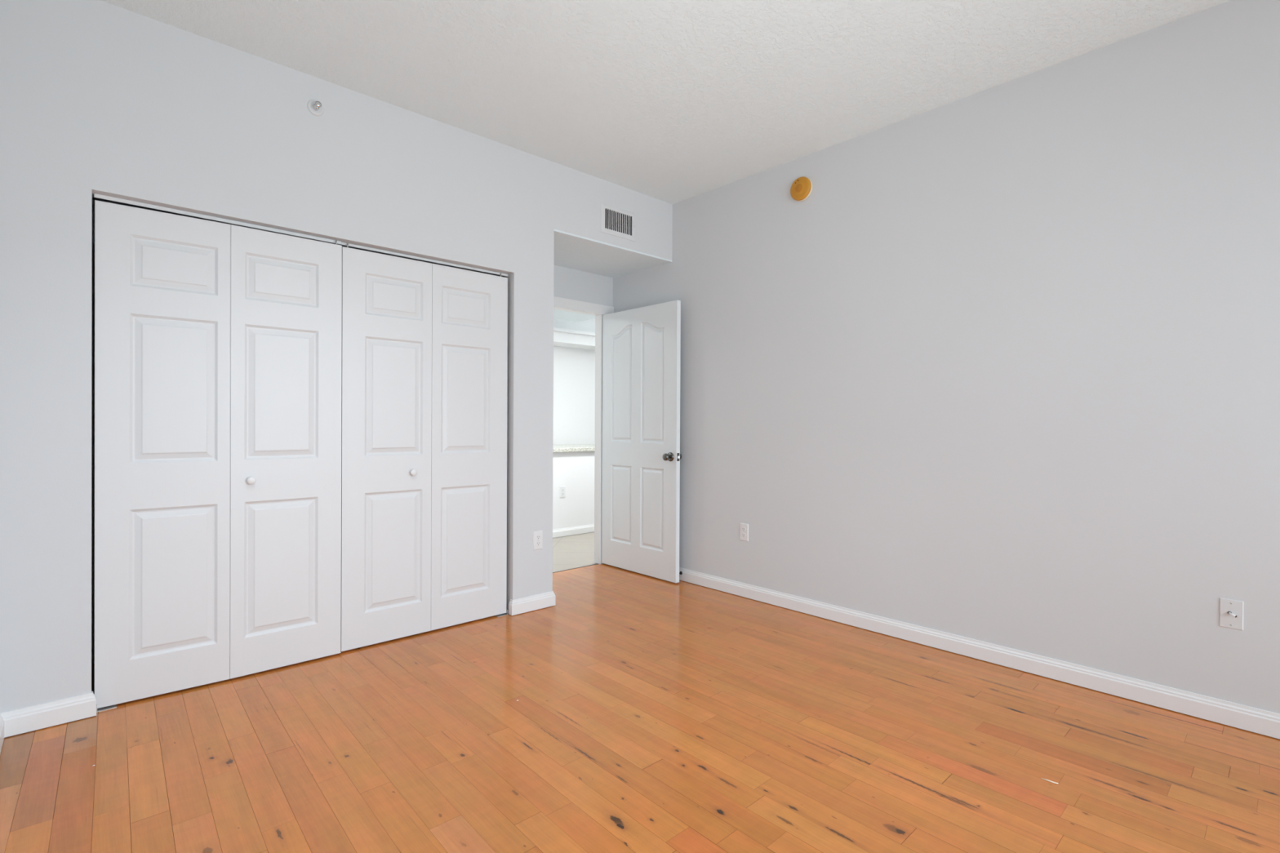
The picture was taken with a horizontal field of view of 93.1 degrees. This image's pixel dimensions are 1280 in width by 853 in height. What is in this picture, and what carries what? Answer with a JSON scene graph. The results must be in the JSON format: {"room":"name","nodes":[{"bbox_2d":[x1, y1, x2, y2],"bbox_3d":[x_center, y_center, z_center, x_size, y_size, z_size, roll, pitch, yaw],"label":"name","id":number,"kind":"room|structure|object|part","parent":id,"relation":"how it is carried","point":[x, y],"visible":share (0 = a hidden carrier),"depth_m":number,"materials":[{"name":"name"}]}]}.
{"room":"empty bedroom","nodes":[
{"label":"empty bedroom","id":0,"kind":"room"},
{"bbox_2d":[0,0,672,712],"bbox_3d":[-1.075,-0.266,3.402,3.466,2.791,0.109,0,0,-43],"label":"wall","id":1,"kind":"structure","parent":0,"point":[97,96],"depth_m":2.50,"materials":[{"name":"grey paint"}]},
{"bbox_2d":[93,193,341,244],"bbox_3d":[-1.832,-0.913,2.717,0.913,0.015,0.033,0,0,-43],"label":"door track","id":2,"kind":"object","parent":1,"relation":"attached to","point":[99,196],"visible":1,"depth_m":2.65,"materials":[{"name":"white metal"}]},
{"bbox_2d":[94,200,342,708],"bbox_3d":[-1.814,0.101,2.693,0.905,2.035,0.066,0,0,-41],"label":"door","id":3,"kind":"structure","parent":2,"relation":"hanging from","point":[218,345],"depth_m":2.64,"materials":[{"name":"white wood"}]},
{"bbox_3d":[-1.748,0.243,2.725,0.035,0.035,0.025,0,0,-42],"label":"knob","id":4,"kind":"part","parent":3,"relation":"part of","materials":[{"name":"white plastic"}]},
{"bbox_2d":[306,99,324,115],"bbox_3d":[-1.527,-1.516,2.866,0.072,0.072,0.048,0,0,-43],"label":"sprinkler head","id":5,"kind":"object","parent":1,"relation":"attached to","point":[315,107],"visible":1,"depth_m":2.87},
{"bbox_2d":[339,242,507,276],"bbox_3d":[-1.155,-0.914,3.357,0.944,0.012,0.033,0,0,-43],"label":"door track","id":6,"kind":"object","parent":1,"relation":"attached to","point":[342,243],"visible":0.9,"depth_m":3.30,"materials":[{"name":"white metal"}]},
{"bbox_2d":[340,243,507,651],"bbox_3d":[-1.141,0.102,3.327,0.929,2.035,0.062,0,0,-43],"label":"door","id":7,"kind":"structure","parent":6,"relation":"hanging from","point":[424,344],"depth_m":3.28,"materials":[{"name":"white wood"}]},
{"bbox_3d":[-1.211,0.245,3.239,0.035,0.035,0.025,0,0,-43],"label":"knob","id":8,"kind":"part","parent":7,"relation":"part of","materials":[{"name":"white plastic"}]},
{"bbox_2d":[533,530,542,550],"bbox_3d":[-0.629,0.704,3.743,0.069,0.115,0.008,0,0,-43],"label":"wall outlet","id":9,"kind":"object","parent":1,"relation":"attached to","point":[537,535],"visible":1,"depth_m":3.74,"materials":[{"name":"white plastic"}]},
{"bbox_2d":[600,202,635,241],"bbox_3d":[-0.231,-1.405,4.260,0.314,0.200,0.259,0,0,-43],"label":"air vent","id":10,"kind":"object","parent":1,"relation":"in","point":[614,220],"visible":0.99,"depth_m":4.19,"materials":[{"name":"white metal"}]},
{"bbox_2d":[91,196,613,664],"bbox_3d":[-1.526,-0.271,3.890,3.466,2.791,0.070,0,0,-43],"label":"wall","id":11,"kind":"structure","parent":0,"point":[568,283],"depth_m":4.64,"materials":[{"name":"grey paint"}]},
{"bbox_2d":[552,564,596,573],"bbox_3d":[-0.660,1.151,4.680,0.880,0.048,0.021,0,0,-43],"label":"trim","id":12,"kind":"structure","parent":11,"relation":"attached to","point":[593,564],"depth_m":4.81,"materials":[{"name":"brown"}]},
{"bbox_2d":[553,306,601,564],"bbox_3d":[-0.665,0.101,4.686,0.880,2.050,0.074,0,0,-43],"label":"trim","id":13,"kind":"structure","parent":11,"relation":"attached to","point":[597,451],"depth_m":4.97,"materials":[{"name":"white paint"}]},
{"bbox_2d":[553,296,613,315],"bbox_3d":[-0.614,0.067,4.679,1.055,2.118,0.012,0,0,-43],"label":"trim","id":14,"kind":"structure","parent":11,"relation":"attached to","point":[558,302],"depth_m":4.81,"materials":[{"name":"white paint"}]},
{"bbox_2d":[484,271,504,277],"bbox_3d":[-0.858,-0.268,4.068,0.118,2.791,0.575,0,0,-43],"label":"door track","id":15,"kind":"structure","parent":0,"point":[484,272],"depth_m":4.13,"materials":[{"name":"grey metal"}]},
{"bbox_2d":[508,591,555,615],"bbox_3d":[-0.884,1.080,3.972,0.314,0.088,0.698,0,0,-43],"label":"baseboard","id":16,"kind":"structure","parent":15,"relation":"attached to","point":[526,604],"depth_m":3.71,"materials":[{"name":"white paint"}]},
{"bbox_2d":[552,451,594,529],"bbox_3d":[0.116,0.692,7.097,5.400,0.860,0.117,0,0,-43],"label":"wall","id":17,"kind":"structure","parent":0,"point":[575,471],"depth_m":6.28,"materials":[{"name":"white paint"}]},
{"bbox_2d":[560,486,565,497],"bbox_3d":[-0.787,0.667,6.178,0.069,0.115,0.008,0,0,-43],"label":"wall outlet","id":18,"kind":"object","parent":17,"relation":"attached to","point":[562,489],"visible":1,"depth_m":6.17,"materials":[{"name":"white plastic"}]},
{"bbox_2d":[552,524,594,537],"bbox_3d":[0.158,1.080,7.051,5.400,0.079,0.014,0,0,-43],"label":"baseboard","id":19,"kind":"structure","parent":17,"relation":"attached to","point":[587,528],"depth_m":6.26,"materials":[{"name":"white paint"}]},
{"bbox_2d":[553,444,595,452],"bbox_3d":[-0.103,0.238,7.321,5.380,0.043,0.825,0,0,-43],"label":"countertop","id":20,"kind":"structure","parent":17,"relation":"on","point":[572,447],"depth_m":6.34,"materials":[{"name":"stone"}]},
{"bbox_2d":[553,318,595,444],"bbox_3d":[-0.715,-0.280,7.408,6.200,2.795,0.140,0,0,-43],"label":"wall","id":21,"kind":"structure","parent":0,"point":[574,369],"depth_m":7.24,"materials":[{"name":"white paint"}]},
{"bbox_2d":[553,327,595,350],"bbox_3d":[-0.531,-1.005,7.210,6.200,0.141,0.390,0,0,-43],"label":"trim","id":22,"kind":"structure","parent":21,"relation":"attached to","point":[566,338],"depth_m":6.86,"materials":[{"name":"white paint"}]},
{"bbox_2d":[553,309,595,322],"bbox_3d":[-1.152,-1.374,5.064,2.376,0.591,1.162,0,0,-43],"label":"ceiling","id":23,"kind":"structure","parent":0,"point":[562,315],"depth_m":5.94,"materials":[{"name":"white paint"}]},
{"bbox_2d":[554,229,671,277],"bbox_3d":[-0.382,-1.238,4.424,1.063,0.012,0.684,0,0,-43],"label":"ceiling","id":24,"kind":"structure","parent":0,"point":[573,251],"depth_m":4.42,"materials":[{"name":"white paint"}]},
{"bbox_2d":[0,532,1279,852],"bbox_3d":[1.256,1.168,3.994,7.935,0.060,7.850,0,0,-43],"label":"floor","id":25,"kind":"structure","parent":0,"point":[650,714],"depth_m":2.12,"materials":[{"name":"brown wood"}]},
{"bbox_2d":[96,704,116,712],"bbox_3d":[-2.135,1.114,2.426,0.060,0.028,0.034,0,0,-43],"label":"bracket","id":26,"kind":"object","parent":25,"relation":"on","point":[113,706],"visible":1,"depth_m":2.42,"materials":[{"name":"silver metal"}]},
{"bbox_2d":[494,609,507,617],"bbox_3d":[-0.828,1.116,3.627,0.069,0.028,0.034,0,0,-43],"label":"bracket","id":27,"kind":"object","parent":25,"relation":"on","point":[506,613],"visible":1,"depth_m":3.62,"materials":[{"name":"silver metal"}]},
{"bbox_2d":[100,0,1230,204],"bbox_3d":[0.408,-1.687,1.797,3.706,0.080,5.750,0,0,-43],"label":"ceiling","id":28,"kind":"structure","parent":0,"point":[669,101],"depth_m":2.72,"materials":[{"name":"white paint"}]},
{"bbox_2d":[613,0,1279,714],"bbox_3d":[1.677,-0.251,3.064,0.120,2.791,5.630,0,0,-43],"label":"wall","id":29,"kind":"structure","parent":0,"point":[1006,371],"depth_m":2.84,"materials":[{"name":"grey paint"}]},
{"bbox_2d":[601,300,681,582],"bbox_3d":[-0.010,0.106,4.656,0.161,2.026,0.850,0,0,-43],"label":"door","id":30,"kind":"structure","parent":29,"relation":"in","point":[641,455],"depth_m":4.61,"materials":[{"name":"white wood"}]},
{"bbox_3d":[0.194,0.219,4.356,0.055,0.052,0.052,0,0,-43],"label":"knob","id":31,"kind":"part","parent":30,"relation":"part of","materials":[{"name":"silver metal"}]},
{"bbox_2d":[740,523,748,541],"bbox_3d":[0.692,0.703,4.036,0.008,0.115,0.069,0,0,-43],"label":"wall outlet","id":32,"kind":"object","parent":29,"relation":"attached to","point":[744,526],"visible":1,"depth_m":4.03,"materials":[{"name":"white plastic"}]},
{"bbox_2d":[790,176,813,201],"bbox_3d":[0.980,-1.452,3.702,0.040,0.143,0.143,0,0,-43],"label":"smoke detector","id":33,"kind":"object","parent":29,"relation":"attached to","point":[801,189],"visible":1,"depth_m":3.68,"materials":[{"name":"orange plastic"}]},
{"bbox_2d":[679,567,1279,739],"bbox_3d":[1.650,1.097,2.993,0.014,0.088,5.545,0,0,-43],"label":"baseboard","id":34,"kind":"structure","parent":29,"relation":"attached to","point":[1251,719],"depth_m":2.82,"materials":[{"name":"white paint"}]},
{"bbox_2d":[1219,597,1243,630],"bbox_3d":[2.265,0.720,2.323,0.021,0.111,0.066,0,0,-43],"label":"cable plate","id":35,"kind":"object","parent":29,"relation":"attached to","point":[1231,611],"visible":1,"depth_m":2.33,"materials":[{"name":"white plastic"}]},
{"bbox_3d":[-0.957,-0.253,0.632,0.120,2.791,5.630,0,0,-43],"label":"wall","id":36,"kind":"structure","parent":0,"visible":0},
{"bbox_2d":[0,691,96,754],"bbox_3d":[-0.573,1.097,0.496,0.262,0.088,4.892,0,0,-43],"label":"baseboard","id":37,"kind":"structure","parent":36,"relation":"attached to","point":[16,722],"depth_m":2.27,"materials":[{"name":"white paint"}]}
]}

